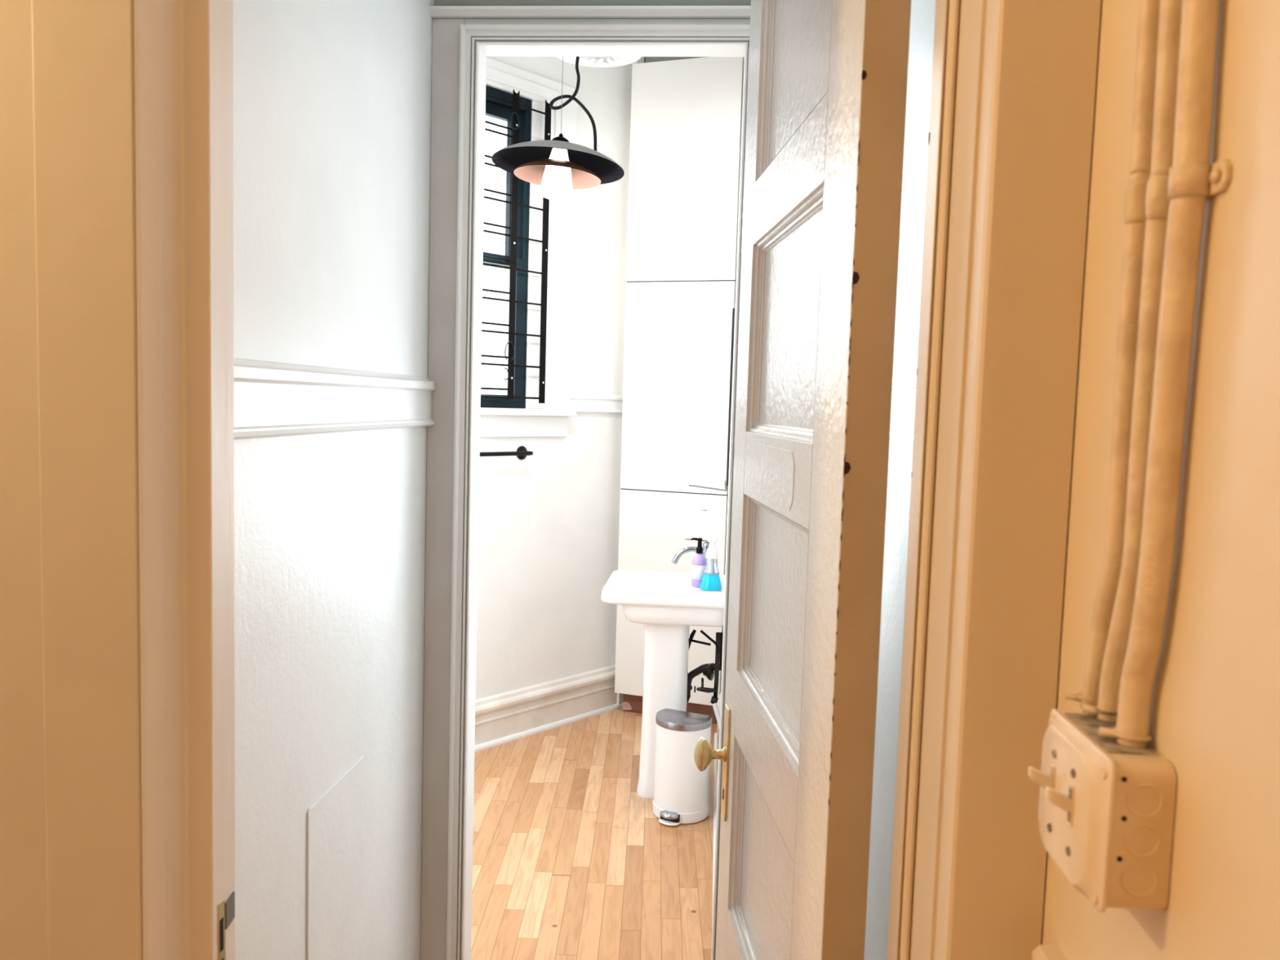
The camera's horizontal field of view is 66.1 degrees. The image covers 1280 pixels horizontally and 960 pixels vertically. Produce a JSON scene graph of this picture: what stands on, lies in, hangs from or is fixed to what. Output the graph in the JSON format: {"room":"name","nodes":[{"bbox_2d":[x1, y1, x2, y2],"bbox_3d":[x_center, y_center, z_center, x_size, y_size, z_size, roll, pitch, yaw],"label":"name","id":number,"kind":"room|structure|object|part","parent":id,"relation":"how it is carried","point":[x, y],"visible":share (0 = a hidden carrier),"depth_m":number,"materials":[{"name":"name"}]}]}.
{"room":"hallway","nodes":[
{"label":"hallway","id":0,"kind":"room"},
{"bbox_2d":[0,0,48,959],"bbox_3d":[-0.835,0.025,0.968,2.590,2.750,0.130,2,4,4],"label":"wall","id":1,"kind":"structure","parent":0,"point":[24,929],"depth_m":0.93,"materials":[{"name":"beige paint"}]},
{"bbox_2d":[31,0,142,959],"bbox_3d":[-0.514,0.212,0.943,0.095,2.400,0.038,2,4,4],"label":"door frame","id":2,"kind":"structure","parent":1,"relation":"attached to","point":[83,73],"depth_m":0.91,"materials":[{"name":"beige paint"}]},
{"bbox_2d":[133,0,235,959],"bbox_3d":[-0.490,0.210,0.985,0.128,2.400,0.125,2,4,4],"label":"door frame","id":3,"kind":"structure","parent":1,"relation":"in","point":[184,49],"depth_m":0.95,"materials":[{"name":"paint"}]},
{"bbox_2d":[217,891,235,959],"bbox_3d":[-0.432,0.489,1.028,0.002,0.110,0.032,2,4,4],"label":"strike plate","id":4,"kind":"object","parent":3,"relation":"attached to","point":[226,910],"visible":1,"depth_m":1.02,"materials":[{"name":"gold metal"}]},
{"bbox_3d":[-0.433,0.489,1.019,0.001,0.110,0.014,2,4,4],"label":"plate","id":5,"kind":"part","parent":4,"relation":"part of","materials":[{"name":"gold metal"}]},
{"bbox_2d":[232,0,434,959],"bbox_3d":[-0.556,-0.015,1.587,0.100,2.750,1.150,2,4,4],"label":"wall","id":6,"kind":"structure","parent":0,"point":[332,98],"depth_m":1.60,"materials":[{"name":"white paint"}]},
{"bbox_2d":[233,358,435,439],"bbox_3d":[-0.492,-0.129,1.588,0.019,0.104,1.099,2,4,4],"label":"chair rail","id":7,"kind":"object","parent":6,"relation":"attached to","point":[272,398],"visible":0.66,"depth_m":1.53,"materials":[{"name":"white wood"}]},
{"bbox_2d":[306,755,363,959],"bbox_3d":[-0.529,0.933,1.709,0.004,0.842,0.242,2,4,4],"label":"access panel","id":8,"kind":"object","parent":6,"relation":"attached to","point":[335,820],"visible":1,"depth_m":1.69,"materials":[{"name":"white paint"}]},
{"bbox_2d":[475,56,644,704],"bbox_3d":[-1.151,-0.418,3.639,0.150,3.200,3.420,6,6,42],"label":"wall","id":9,"kind":"structure","parent":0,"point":[548,519],"depth_m":4.47,"materials":[{"name":"paint"}]},
{"bbox_2d":[480,85,531,408],"bbox_3d":[-0.782,-0.952,3.959,0.066,1.312,0.828,6,6,42],"label":"window","id":10,"kind":"structure","parent":9,"relation":"attached to","point":[496,108],"depth_m":4.21,"materials":[{"name":"teal paint"}]},
{"bbox_3d":[-0.784,-1.226,3.946,0.030,0.665,0.748,6,6,42],"label":"sash","id":11,"kind":"part","parent":10,"relation":"part of","materials":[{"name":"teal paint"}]},
{"bbox_3d":[-0.777,-0.631,3.970,0.026,0.614,0.788,6,6,42],"label":"sash","id":12,"kind":"part","parent":10,"relation":"part of","materials":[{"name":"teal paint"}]},
{"bbox_2d":[480,445,533,459],"bbox_3d":[-0.732,-0.104,4.027,0.054,0.060,0.753,6,6,42],"label":"towel bar","id":13,"kind":"object","parent":9,"relation":"attached to","point":[522,452],"visible":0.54,"depth_m":4.21,"materials":[{"name":"black metal"}]},
{"bbox_2d":[480,88,551,403],"bbox_3d":[-0.721,-0.961,3.913,0.019,1.290,0.944,6,6,43],"label":"guard","id":14,"kind":"object","parent":9,"relation":"attached to","point":[544,273],"depth_m":4.14,"materials":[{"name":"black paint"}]},
{"bbox_3d":[-0.781,-0.964,3.847,0.014,1.275,0.766,6,6,42],"label":"window guard","id":15,"kind":"part","parent":14,"relation":"part of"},
{"bbox_2d":[503,367,509,380],"bbox_3d":[-0.559,-0.445,4.122,0.011,0.052,0.026,6,6,42],"label":"wire loop","id":16,"kind":"object","parent":14,"relation":"attached to","point":[505,367],"visible":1,"depth_m":4.12,"materials":[{"name":"teal paint"}]},
{"bbox_2d":[504,341,515,360],"bbox_3d":[-0.546,-0.541,4.125,0.011,0.081,0.054,6,6,42],"label":"wire loop","id":17,"kind":"object","parent":14,"relation":"hanging from","point":[508,341],"visible":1,"depth_m":4.12,"materials":[{"name":"teal paint"}]},
{"bbox_3d":[-0.530,-0.977,4.115,0.005,1.275,0.031,6,6,42],"label":"post","id":18,"kind":"part","parent":14,"relation":"part of","materials":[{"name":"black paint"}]},
{"bbox_2d":[510,111,519,129],"bbox_3d":[-0.515,-1.481,4.056,0.011,0.072,0.046,6,6,42],"label":"wire loop","id":19,"kind":"object","parent":14,"relation":"hanging from","point":[513,112],"visible":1,"depth_m":4.05,"materials":[{"name":"teal paint"}]},
{"bbox_3d":[-0.410,-0.978,4.246,0.005,1.290,0.031,6,6,42],"label":"post","id":20,"kind":"part","parent":14,"relation":"part of","materials":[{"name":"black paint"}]},
{"bbox_2d":[480,414,567,437],"bbox_3d":[-0.730,-0.222,4.044,0.016,0.093,1.170,6,6,42],"label":"window trim","id":21,"kind":"structure","parent":9,"relation":"attached to","point":[490,425],"depth_m":4.27,"materials":[{"name":"white wood"}]},
{"bbox_2d":[480,407,576,416],"bbox_3d":[-0.732,-0.284,4.043,0.105,0.030,1.210,6,6,42],"label":"window sill","id":22,"kind":"structure","parent":9,"relation":"attached to","point":[484,411],"depth_m":4.24,"materials":[{"name":"white wood"}]},
{"bbox_2d":[474,664,622,751],"bbox_3d":[-1.155,1.075,3.705,0.037,0.214,3.200,6,6,42],"label":"baseboard","id":23,"kind":"structure","parent":9,"relation":"attached to","point":[501,715],"depth_m":4.48,"materials":[{"name":"wood"}]},
{"bbox_2d":[433,0,751,18],"bbox_3d":[0.053,-0.263,2.117,1.215,3.200,0.057,2,4,4],"label":"wall","id":24,"kind":"structure","parent":0,"point":[437,2],"depth_m":2.05,"materials":[{"name":"grey paint"}]},
{"bbox_2d":[420,5,751,959],"bbox_3d":[-0.012,0.178,2.135,0.915,2.314,0.084,2,4,4],"label":"door frame","id":25,"kind":"structure","parent":24,"relation":"attached to","point":[477,42],"depth_m":2.11,"materials":[{"name":"white wood"}]},
{"bbox_2d":[711,693,720,926],"bbox_3d":[0.271,1.144,3.364,0.034,0.215,2.240,2,4,4],"label":"baseboard","id":26,"kind":"structure","parent":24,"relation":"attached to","point":[715,734],"depth_m":3.74,"materials":[{"name":"white wood"}]},
{"bbox_2d":[471,707,716,959],"bbox_3d":[-0.587,1.370,2.161,3.800,0.100,7.200,2,4,4],"label":"floor","id":27,"kind":"structure","parent":0,"point":[570,862],"depth_m":3.26,"materials":[{"name":"brown wood"}]},
{"bbox_2d":[600,570,724,798],"bbox_3d":[0.094,0.798,3.840,0.478,0.820,0.400,2,4,4],"label":"pedestal sink","id":28,"kind":"object","parent":27,"relation":"on","point":[667,604],"visible":0.74,"depth_m":3.72,"materials":[{"name":"white ceramic"}]},
{"bbox_2d":[600,570,724,626],"bbox_3d":[0.104,0.458,3.814,0.478,0.138,0.400,2,4,4],"label":"basin","id":29,"kind":"object","parent":28,"relation":"in","point":[648,598],"depth_m":3.64,"materials":[{"name":"white ceramic"}]},
{"bbox_2d":[671,537,709,564],"bbox_3d":[0.201,0.309,3.795,0.160,0.168,0.048,2,4,4],"label":"faucet","id":30,"kind":"object","parent":28,"relation":"on","point":[705,545],"visible":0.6,"depth_m":3.78,"materials":[{"name":"silver metal"}]},
{"bbox_3d":[0.188,0.291,3.795,0.132,0.073,0.023,2,4,4],"label":"spout","id":31,"kind":"part","parent":30,"relation":"part of","materials":[{"name":"silver metal"}]},
{"bbox_3d":[0.224,0.231,3.787,0.099,0.010,0.016,2,4,4],"label":"lever","id":32,"kind":"part","parent":30,"relation":"part of","materials":[{"name":"silver metal"}]},
{"bbox_2d":[690,537,706,587],"bbox_3d":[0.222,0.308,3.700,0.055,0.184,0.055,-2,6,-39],"label":"soap bottle","id":33,"kind":"object","parent":28,"relation":"on","point":[699,562],"visible":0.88,"depth_m":3.68,"materials":[{"name":"purple plastic"}]},
{"bbox_2d":[688,629,711,648],"bbox_3d":[0.229,0.635,3.849,0.096,0.099,0.023,2,4,4],"label":"drain linkage","id":34,"kind":"object","parent":28,"relation":"attached to","point":[691,635],"visible":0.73,"depth_m":3.84,"materials":[{"name":"black metal"}]},
{"bbox_3d":[0.229,0.633,3.842,0.095,0.026,0.010,2,4,4],"label":"pivot rod","id":35,"kind":"part","parent":34,"relation":"part of","materials":[{"name":"black metal"}]},
{"bbox_2d":[699,536,722,591],"bbox_3d":[0.267,0.306,3.646,0.083,0.196,0.083,2,4,4],"label":"soap bottle","id":36,"kind":"object","parent":28,"relation":"on","point":[711,581],"visible":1,"depth_m":3.62,"materials":[{"name":"blue plastic"}]},
{"bbox_2d":[614,57,743,724],"bbox_3d":[0.180,-0.384,4.614,0.522,3.060,0.096,3,5,19],"label":"tall cabinet","id":37,"kind":"object","parent":27,"relation":"on","point":[686,124],"visible":0.81,"depth_m":4.54,"materials":[{"name":"laminate"}]},
{"bbox_3d":[0.140,0.551,4.651,0.522,0.989,0.018,3,5,19],"label":"door","id":38,"kind":"part","parent":37,"relation":"part of","materials":[{"name":"laminate"}]},
{"bbox_3d":[0.169,-0.430,4.575,0.522,0.970,0.018,3,5,19],"label":"door","id":39,"kind":"part","parent":37,"relation":"part of","materials":[{"name":"laminate"}]},
{"bbox_3d":[0.199,-1.412,4.498,0.522,0.991,0.018,3,5,19],"label":"door","id":40,"kind":"part","parent":37,"relation":"part of","materials":[{"name":"laminate"}]},
{"bbox_2d":[653,708,711,826],"bbox_3d":[0.137,1.045,3.572,0.207,0.366,0.183,4,5,25],"label":"trash can","id":41,"kind":"object","parent":27,"relation":"on","point":[681,791],"visible":1,"depth_m":3.53,"materials":[{"name":"white metal"}]},
{"bbox_3d":[0.149,0.875,3.574,0.206,0.026,0.149,4,5,25],"label":"lid","id":42,"kind":"part","parent":41,"relation":"part of","materials":[{"name":"metal"}]},
{"bbox_2d":[644,56,744,693],"bbox_3d":[0.265,-0.460,4.726,0.840,3.200,0.100,3,5,19],"label":"wall","id":43,"kind":"structure","parent":0,"point":[646,59],"depth_m":4.61,"materials":[{"name":"grey paint"}]},
{"bbox_2d":[864,0,1279,959],"bbox_3d":[0.353,0.117,0.238,0.104,2.750,3.710,2,4,4],"label":"wall","id":44,"kind":"structure","parent":0,"point":[1215,715],"depth_m":0.58,"materials":[{"name":"beige paint"}]},
{"bbox_2d":[889,368,916,440],"bbox_3d":[0.401,-0.117,1.518,0.019,0.104,1.099,2,4,4],"label":"chair rail","id":45,"kind":"object","parent":44,"relation":"attached to","point":[904,383],"visible":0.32,"depth_m":1.47,"materials":[{"name":"white wood"}]},
{"bbox_2d":[886,0,1101,959],"bbox_3d":[0.299,0.240,0.897,0.093,2.400,0.168,2,4,4],"label":"door frame","id":46,"kind":"structure","parent":44,"relation":"in","point":[1013,82],"depth_m":0.81,"materials":[{"name":"paint"}]},
{"bbox_2d":[693,0,911,959],"bbox_3d":[0.169,0.260,1.359,0.102,2.258,0.702,1,4,-4],"label":"door","id":47,"kind":"structure","parent":46,"relation":"attached to","point":[828,79],"depth_m":1.15,"materials":[{"name":"wood"}]},
{"bbox_3d":[0.119,0.469,1.678,0.055,0.059,0.032,2,4,4],"label":"knob","id":48,"kind":"part","parent":47,"relation":"part of","materials":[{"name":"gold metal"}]},
{"bbox_3d":[0.147,0.483,1.683,0.004,0.195,0.046,1,4,-4],"label":"knob plate","id":49,"kind":"part","parent":47,"relation":"part of","materials":[{"name":"gold metal"}]},
{"bbox_3d":[0.187,0.584,1.399,0.046,0.295,0.453,1,4,-4],"label":"panel","id":50,"kind":"part","parent":47,"relation":"part of","materials":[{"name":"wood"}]},
{"bbox_3d":[0.199,0.185,1.367,0.046,0.289,0.453,1,4,-4],"label":"panel","id":51,"kind":"part","parent":47,"relation":"part of","materials":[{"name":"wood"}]},
{"bbox_3d":[0.210,-0.206,1.337,0.046,0.293,0.453,1,4,-4],"label":"panel","id":52,"kind":"part","parent":47,"relation":"part of","materials":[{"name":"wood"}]},
{"bbox_3d":[0.222,-0.600,1.306,0.046,0.303,0.453,1,4,-4],"label":"panel","id":53,"kind":"part","parent":47,"relation":"part of","materials":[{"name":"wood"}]},
{"bbox_2d":[1031,942,1068,959],"bbox_3d":[0.234,0.477,-0.345,0.019,0.045,2.280,2,4,4],"label":"chair rail","id":54,"kind":"object","parent":44,"relation":"attached to","point":[1053,951],"visible":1,"depth_m":0.78,"materials":[{"name":"paint"}]},
{"bbox_2d":[1027,708,1176,912],"bbox_3d":[0.297,0.216,0.655,0.064,0.098,0.112,2,4,4],"label":"switch box","id":55,"kind":"object","parent":44,"relation":"attached to","point":[1106,806],"visible":0.99,"depth_m":0.61,"materials":[{"name":"plastic"}]},
{"bbox_3d":[0.286,0.215,0.656,0.010,0.098,0.112,2,4,4],"label":"plate","id":56,"kind":"part","parent":55,"relation":"part of","materials":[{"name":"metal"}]},
{"bbox_2d":[1065,0,1159,708],"bbox_3d":[0.345,-0.561,0.649,0.027,1.462,0.043,2,4,4],"label":"conduit","id":57,"kind":"object","parent":44,"relation":"attached to","point":[1143,113],"visible":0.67,"depth_m":0.67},
{"bbox_2d":[1081,0,1182,721],"bbox_3d":[0.343,-0.559,0.617,0.025,1.461,0.046,2,4,4],"label":"conduit","id":58,"kind":"object","parent":44,"relation":"attached to","point":[1157,204],"visible":0.8,"depth_m":0.64,"materials":[{"name":"beige metal"}]},
{"bbox_2d":[1098,0,1218,747],"bbox_3d":[0.335,-0.556,0.568,0.031,1.460,0.047,2,4,4],"label":"conduit","id":59,"kind":"object","parent":44,"relation":"attached to","point":[1199,18],"visible":1,"depth_m":0.59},
{"bbox_2d":[1167,159,1231,200],"bbox_3d":[0.326,-0.176,0.577,0.023,0.018,0.037,2,4,4],"label":"strap","id":60,"kind":"object","parent":44,"relation":"attached to","point":[1206,180],"visible":1,"depth_m":0.57,"materials":[{"name":"beige metal"}]},
{"bbox_3d":[-0.762,-2.067,3.707,2.572,0.100,3.240,2,4,4],"label":"ceiling","id":61,"kind":"structure","parent":0,"visible":0},
{"bbox_2d":[491,56,624,200],"bbox_3d":[-0.293,-1.521,3.630,0.491,0.946,0.492,2,4,4],"label":"pendant lamp","id":62,"kind":"object","parent":61,"relation":"hanging from","point":[560,166],"visible":1,"depth_m":3.67,"materials":[{"name":"black metal"}]},
{"bbox_2d":[540,147,572,200],"bbox_3d":[-0.310,-1.141,3.656,0.120,0.184,0.120,2,4,4],"label":"diffuser","id":63,"kind":"object","parent":62,"relation":"attached to","point":[557,184],"depth_m":3.62,"materials":[{"name":"white glass"}]},
{"bbox_3d":[-0.302,-1.197,3.655,0.491,0.098,0.492,2,4,4],"label":"lamp shade","id":64,"kind":"part","parent":62,"relation":"part of","materials":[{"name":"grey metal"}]},
{"bbox_3d":[-0.231,-1.415,3.672,0.173,0.405,0.140,6,6,44],"label":"power cord","id":65,"kind":"part","parent":62,"relation":"part of","materials":[{"name":"black rubber"}]},
{"bbox_2d":[555,56,641,67],"bbox_3d":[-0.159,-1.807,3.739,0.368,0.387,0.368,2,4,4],"label":"ceiling medallion","id":66,"kind":"object","parent":61,"relation":"attached to","point":[588,61],"visible":0.3,"depth_m":3.83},
{"bbox_3d":[0.389,-0.349,3.343,0.100,3.200,2.440,2,4,4],"label":"wall","id":67,"kind":"structure","parent":0,"visible":0},
{"bbox_2d":[687,662,721,703],"bbox_3d":[0.250,0.800,3.848,0.166,0.173,0.067,2,4,4],"label":"trap","id":68,"kind":"object","parent":67,"relation":"attached to","point":[708,669],"visible":0.79,"depth_m":3.85,"materials":[{"name":"black metal"}]},
{"bbox_2d":[693,630,722,730],"bbox_3d":[0.268,0.765,3.773,0.117,0.375,0.104,2,4,4],"label":"supply pipe","id":69,"kind":"object","parent":67,"relation":"attached to","point":[718,643],"visible":0.86,"depth_m":3.78,"materials":[{"name":"black metal"}]},
{"bbox_3d":[0.240,0.780,3.772,0.010,0.040,0.028,2,4,0],"label":"valve stem","id":70,"kind":"part","parent":69,"relation":"part of","materials":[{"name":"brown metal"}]},
{"bbox_2d":[688,478,728,491],"bbox_3d":[0.269,0.014,3.692,0.164,0.006,0.580,2,4,4],"label":"glass shelf","id":71,"kind":"object","parent":67,"relation":"attached to","point":[719,484],"visible":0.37,"depth_m":3.64,"materials":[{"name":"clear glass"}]},
{"bbox_2d":[724,308,734,485],"bbox_3d":[0.347,-0.307,3.692,0.033,0.610,0.600,2,4,4],"label":"wall mirror","id":72,"kind":"object","parent":67,"relation":"attached to","point":[732,319],"visible":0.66,"depth_m":3.41,"materials":[{"name":"white metal"}]}
]}

